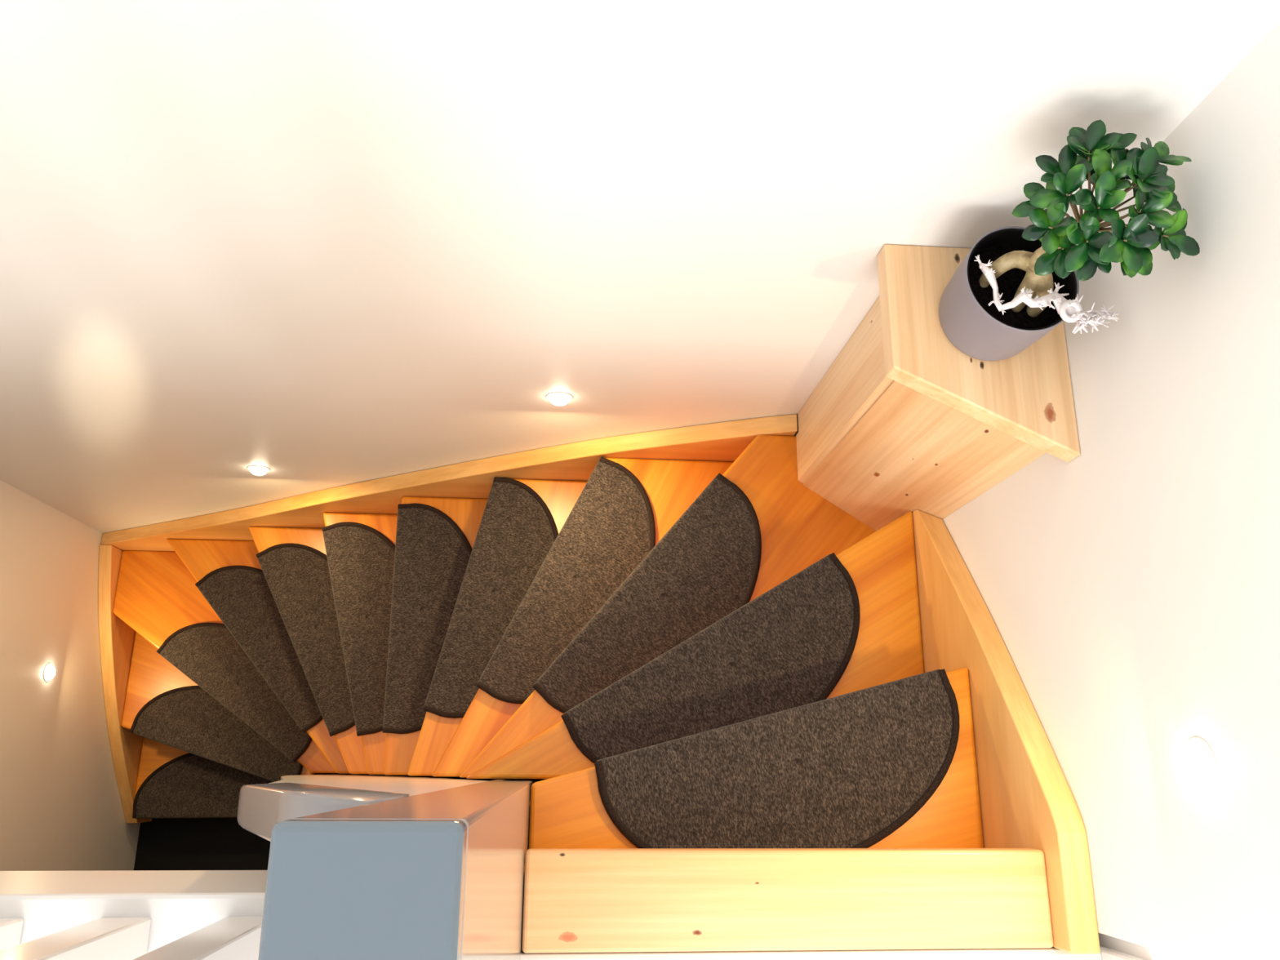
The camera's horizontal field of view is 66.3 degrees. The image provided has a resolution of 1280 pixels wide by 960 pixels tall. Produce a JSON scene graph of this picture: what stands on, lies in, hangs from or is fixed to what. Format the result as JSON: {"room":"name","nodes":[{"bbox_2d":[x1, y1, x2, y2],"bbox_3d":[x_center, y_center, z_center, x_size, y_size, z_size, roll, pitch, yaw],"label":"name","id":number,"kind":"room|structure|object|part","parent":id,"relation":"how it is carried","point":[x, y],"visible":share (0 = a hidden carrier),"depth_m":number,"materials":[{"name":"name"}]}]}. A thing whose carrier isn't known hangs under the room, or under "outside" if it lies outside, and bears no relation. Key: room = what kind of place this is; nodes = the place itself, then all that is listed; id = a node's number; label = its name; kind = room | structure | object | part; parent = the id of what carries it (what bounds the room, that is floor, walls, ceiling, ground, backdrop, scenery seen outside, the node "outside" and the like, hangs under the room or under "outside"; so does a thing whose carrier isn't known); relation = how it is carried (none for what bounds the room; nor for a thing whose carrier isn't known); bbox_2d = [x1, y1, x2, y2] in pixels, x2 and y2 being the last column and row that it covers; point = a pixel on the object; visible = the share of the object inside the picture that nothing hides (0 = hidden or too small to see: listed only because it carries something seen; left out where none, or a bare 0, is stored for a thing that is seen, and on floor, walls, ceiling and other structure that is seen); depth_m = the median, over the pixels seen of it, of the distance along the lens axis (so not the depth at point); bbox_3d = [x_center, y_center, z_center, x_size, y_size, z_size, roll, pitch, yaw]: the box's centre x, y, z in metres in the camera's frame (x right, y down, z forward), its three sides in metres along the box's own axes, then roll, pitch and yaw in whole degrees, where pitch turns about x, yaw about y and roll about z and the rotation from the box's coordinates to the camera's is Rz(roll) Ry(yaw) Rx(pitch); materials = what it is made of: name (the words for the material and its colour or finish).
{"room":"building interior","nodes":[
{"label":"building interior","id":0,"kind":"room"},
{"bbox_2d":[0,480,140,871],"bbox_3d":[-1.665,0.858,1.216,0.120,4.770,2.424,2,74,-5],"label":"wall","id":1,"kind":"structure","parent":0,"point":[61,809],"depth_m":2.89,"materials":[{"name":"white paint"}]},
{"bbox_2d":[43,662,55,681],"bbox_3d":[-1.720,0.562,2.865,0.017,0.055,0.055,2,74,-5],"label":"recessed light","id":2,"kind":"object","parent":1,"relation":"in","point":[50,671],"visible":1,"depth_m":2.85,"materials":[{"name":"white glass"}]},
{"bbox_2d":[133,773,546,870],"bbox_3d":[-0.717,1.556,3.564,2.184,0.050,2.424,2,74,-5],"label":"floor","id":3,"kind":"structure","parent":0,"point":[163,843],"depth_m":3.53,"materials":[{"name":"black tile"}]},
{"bbox_2d":[97,413,1100,954],"bbox_3d":[-0.603,0.480,2.524,2.182,2.560,0.948,2,74,-5],"label":"staircase","id":4,"kind":"structure","parent":3,"relation":"on","point":[997,855],"depth_m":1.67,"materials":[{"name":"brown wood"}]},
{"bbox_2d":[132,752,273,818],"bbox_3d":[-1.451,1.056,3.428,0.584,0.047,0.234,1,74,-5],"label":"mat","id":5,"kind":"object","parent":4,"relation":"on","point":[188,785],"visible":0.52,"depth_m":3.40,"materials":[{"name":"brown carpet"}]},
{"bbox_2d":[128,685,302,782],"bbox_3d":[-1.385,0.828,3.298,0.584,0.047,0.234,19,73,1],"label":"mat","id":6,"kind":"object","parent":4,"relation":"on","point":[188,719],"visible":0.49,"depth_m":3.27,"materials":[{"name":"brown carpet"}]},
{"bbox_2d":[156,622,311,762],"bbox_3d":[-1.253,0.638,3.163,0.584,0.047,0.231,36,74,6],"label":"mat","id":7,"kind":"object","parent":4,"relation":"on","point":[208,654],"visible":0.65,"depth_m":3.14,"materials":[{"name":"brown carpet"}]},
{"bbox_2d":[195,565,323,733],"bbox_3d":[-1.104,0.476,3.021,0.228,0.047,0.584,-38,80,-14],"label":"mat","id":8,"kind":"object","parent":4,"relation":"on","point":[242,597],"visible":0.57,"depth_m":3.00,"materials":[{"name":"brown carpet"}]},
{"bbox_2d":[255,542,355,736],"bbox_3d":[-0.898,0.428,2.851,0.228,0.047,0.584,-25,77,-11],"label":"mat","id":9,"kind":"object","parent":4,"relation":"on","point":[297,575],"visible":0.62,"depth_m":2.83,"materials":[{"name":"brown carpet"}]},
{"bbox_2d":[321,521,395,736],"bbox_3d":[-0.704,0.383,2.678,0.228,0.047,0.584,-12,75,-8],"label":"mat","id":10,"kind":"object","parent":4,"relation":"on","point":[361,558],"visible":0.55,"depth_m":2.67,"materials":[{"name":"brown carpet"}]},
{"bbox_2d":[236,773,487,841],"bbox_3d":[-0.608,0.623,1.973,0.644,2.995,0.047,2,74,-5],"label":"guard","id":11,"kind":"object","parent":4,"relation":"attached to","point":[261,806],"visible":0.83,"depth_m":0.98,"materials":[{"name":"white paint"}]},
{"bbox_3d":[-0.331,0.324,0.954,0.272,0.832,0.047,2,74,-5],"label":"handrail","id":12,"kind":"part","parent":11,"relation":"part of","materials":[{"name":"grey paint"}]},
{"bbox_3d":[-0.614,0.638,2.044,0.644,2.850,0.030,2,74,-5],"label":"guard panel","id":13,"kind":"part","parent":11,"relation":"part of","materials":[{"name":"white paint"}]},
{"bbox_2d":[382,502,472,733],"bbox_3d":[-0.517,0.347,2.502,0.232,0.047,0.584,1,74,-5],"label":"mat","id":14,"kind":"object","parent":4,"relation":"on","point":[433,553],"visible":0.62,"depth_m":2.49,"materials":[{"name":"brown carpet"}]},
{"bbox_2d":[422,476,558,718],"bbox_3d":[-0.318,0.290,2.334,0.226,0.047,0.584,15,73,-1],"label":"mat","id":15,"kind":"object","parent":4,"relation":"on","point":[517,531],"visible":0.66,"depth_m":2.32,"materials":[{"name":"brown carpet"}]},
{"bbox_2d":[475,456,655,703],"bbox_3d":[-0.117,0.247,2.162,0.230,0.047,0.584,27,73,3],"label":"mat","id":16,"kind":"object","parent":4,"relation":"on","point":[610,529],"visible":0.73,"depth_m":2.15,"materials":[{"name":"brown carpet"}]},
{"bbox_2d":[532,472,761,713],"bbox_3d":[0.065,0.271,1.968,0.234,0.047,0.584,40,74,7],"label":"mat","id":17,"kind":"object","parent":4,"relation":"on","point":[705,567],"visible":0.71,"depth_m":1.96,"materials":[{"name":"brown carpet"}]},
{"bbox_2d":[560,552,860,763],"bbox_3d":[0.168,0.370,1.745,0.584,0.047,0.231,-29,78,-12],"label":"mat","id":18,"kind":"object","parent":4,"relation":"on","point":[790,646],"visible":0.73,"depth_m":1.74,"materials":[{"name":"brown carpet"}]},
{"bbox_2d":[594,668,959,848],"bbox_3d":[0.236,0.477,1.517,0.584,0.047,0.233,-13,75,-9],"label":"mat","id":19,"kind":"object","parent":4,"relation":"on","point":[849,770],"visible":0.88,"depth_m":1.50,"materials":[{"name":"brown carpet"}]},
{"bbox_2d":[795,244,1079,531],"bbox_3d":[0.450,-0.085,1.717,0.264,0.723,0.310,2,74,-5],"label":"wooden pedestal","id":20,"kind":"object","parent":4,"relation":"on","point":[903,420],"visible":0.83,"depth_m":1.52,"materials":[{"name":"brown wood"}]},
{"bbox_3d":[0.370,-0.158,1.751,0.018,0.686,0.152,2,74,-5],"label":"panel","id":21,"kind":"part","parent":20,"relation":"part of","materials":[{"name":"brown wood"}]},
{"bbox_3d":[0.475,-0.030,1.723,0.237,0.686,0.018,33,74,5],"label":"panel","id":22,"kind":"part","parent":20,"relation":"part of","materials":[{"name":"brown wood"}]},
{"bbox_2d":[938,120,1199,360],"bbox_3d":[0.515,-0.271,1.210,0.188,0.362,0.177,2,74,-5],"label":"bonsai","id":23,"kind":"object","parent":20,"relation":"on","point":[1044,253],"visible":0.98,"depth_m":1.09,"materials":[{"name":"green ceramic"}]},
{"bbox_2d":[973,254,1118,333],"bbox_3d":[0.507,-0.227,1.238,0.188,0.052,0.068,26,73,3],"label":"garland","id":24,"kind":"object","parent":23,"relation":"on","point":[1070,311],"visible":1,"depth_m":1.24},
{"bbox_2d":[0,870,1106,959],"bbox_3d":[-0.501,1.926,0.969,2.222,0.300,2.848,2,74,-5],"label":"floor","id":25,"kind":"structure","parent":0,"point":[179,904],"depth_m":1.25,"materials":[{"name":"white wood"}]},
{"bbox_2d":[0,916,262,959],"bbox_3d":[-0.867,0.422,0.738,1.368,0.924,0.059,2,74,-5],"label":"landing railing","id":26,"kind":"object","parent":25,"relation":"on","point":[228,938],"visible":0.59,"depth_m":1.08,"materials":[{"name":"white paint"}]},
{"bbox_2d":[257,779,534,959],"bbox_3d":[-0.173,0.564,1.069,0.074,1.570,0.440,2,74,-5],"label":"newel post","id":27,"kind":"object","parent":25,"relation":"on","point":[436,875],"visible":0.99,"depth_m":0.38,"materials":[{"name":"grey paint"}]},
{"bbox_2d":[0,0,1279,533],"bbox_3d":[-0.474,-0.328,1.671,2.498,4.770,0.120,2,74,-5],"label":"wall","id":28,"kind":"structure","parent":0,"point":[320,245],"depth_m":1.29,"materials":[{"name":"white paint"}]},
{"bbox_2d":[247,465,270,475],"bbox_3d":[-0.965,-0.021,2.479,0.055,0.055,0.017,2,74,-5],"label":"recessed light","id":29,"kind":"object","parent":28,"relation":"in","point":[258,470],"visible":1,"depth_m":2.47,"materials":[{"name":"white glass"}]},
{"bbox_2d":[546,391,573,405],"bbox_3d":[-0.164,-0.161,1.989,0.055,0.055,0.017,2,74,-5],"label":"recessed light","id":30,"kind":"object","parent":28,"relation":"in","point":[560,398],"visible":1,"depth_m":1.98,"materials":[{"name":"white glass"}]},
{"bbox_2d":[938,226,1079,360],"bbox_3d":[0.490,-0.245,1.326,0.151,0.121,0.151,2,74,-5],"label":"pot","id":31,"kind":"object","parent":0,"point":[977,329],"depth_m":1.29,"materials":[{"name":"grey ceramic"}]},
{"bbox_2d":[902,21,1279,959],"bbox_3d":[0.734,1.314,0.421,0.194,3.100,3.724,2,74,-5],"label":"wall","id":32,"kind":"structure","parent":0,"point":[1130,584],"depth_m":1.13,"materials":[{"name":"white paint"}]},
{"bbox_2d":[1101,948,1145,959],"bbox_3d":[0.614,1.938,0.861,0.018,0.092,2.776,2,74,-5],"label":"baseboard","id":33,"kind":"structure","parent":32,"relation":"attached to","point":[1107,953],"depth_m":1.27,"materials":[{"name":"white paint"}]},
{"bbox_2d":[1179,736,1216,788],"bbox_3d":[0.605,0.310,1.075,0.017,0.055,0.055,2,74,-5],"label":"recessed light","id":34,"kind":"object","parent":32,"relation":"in","point":[1195,761],"visible":1,"depth_m":1.06,"materials":[{"name":"white glass"}]}
]}

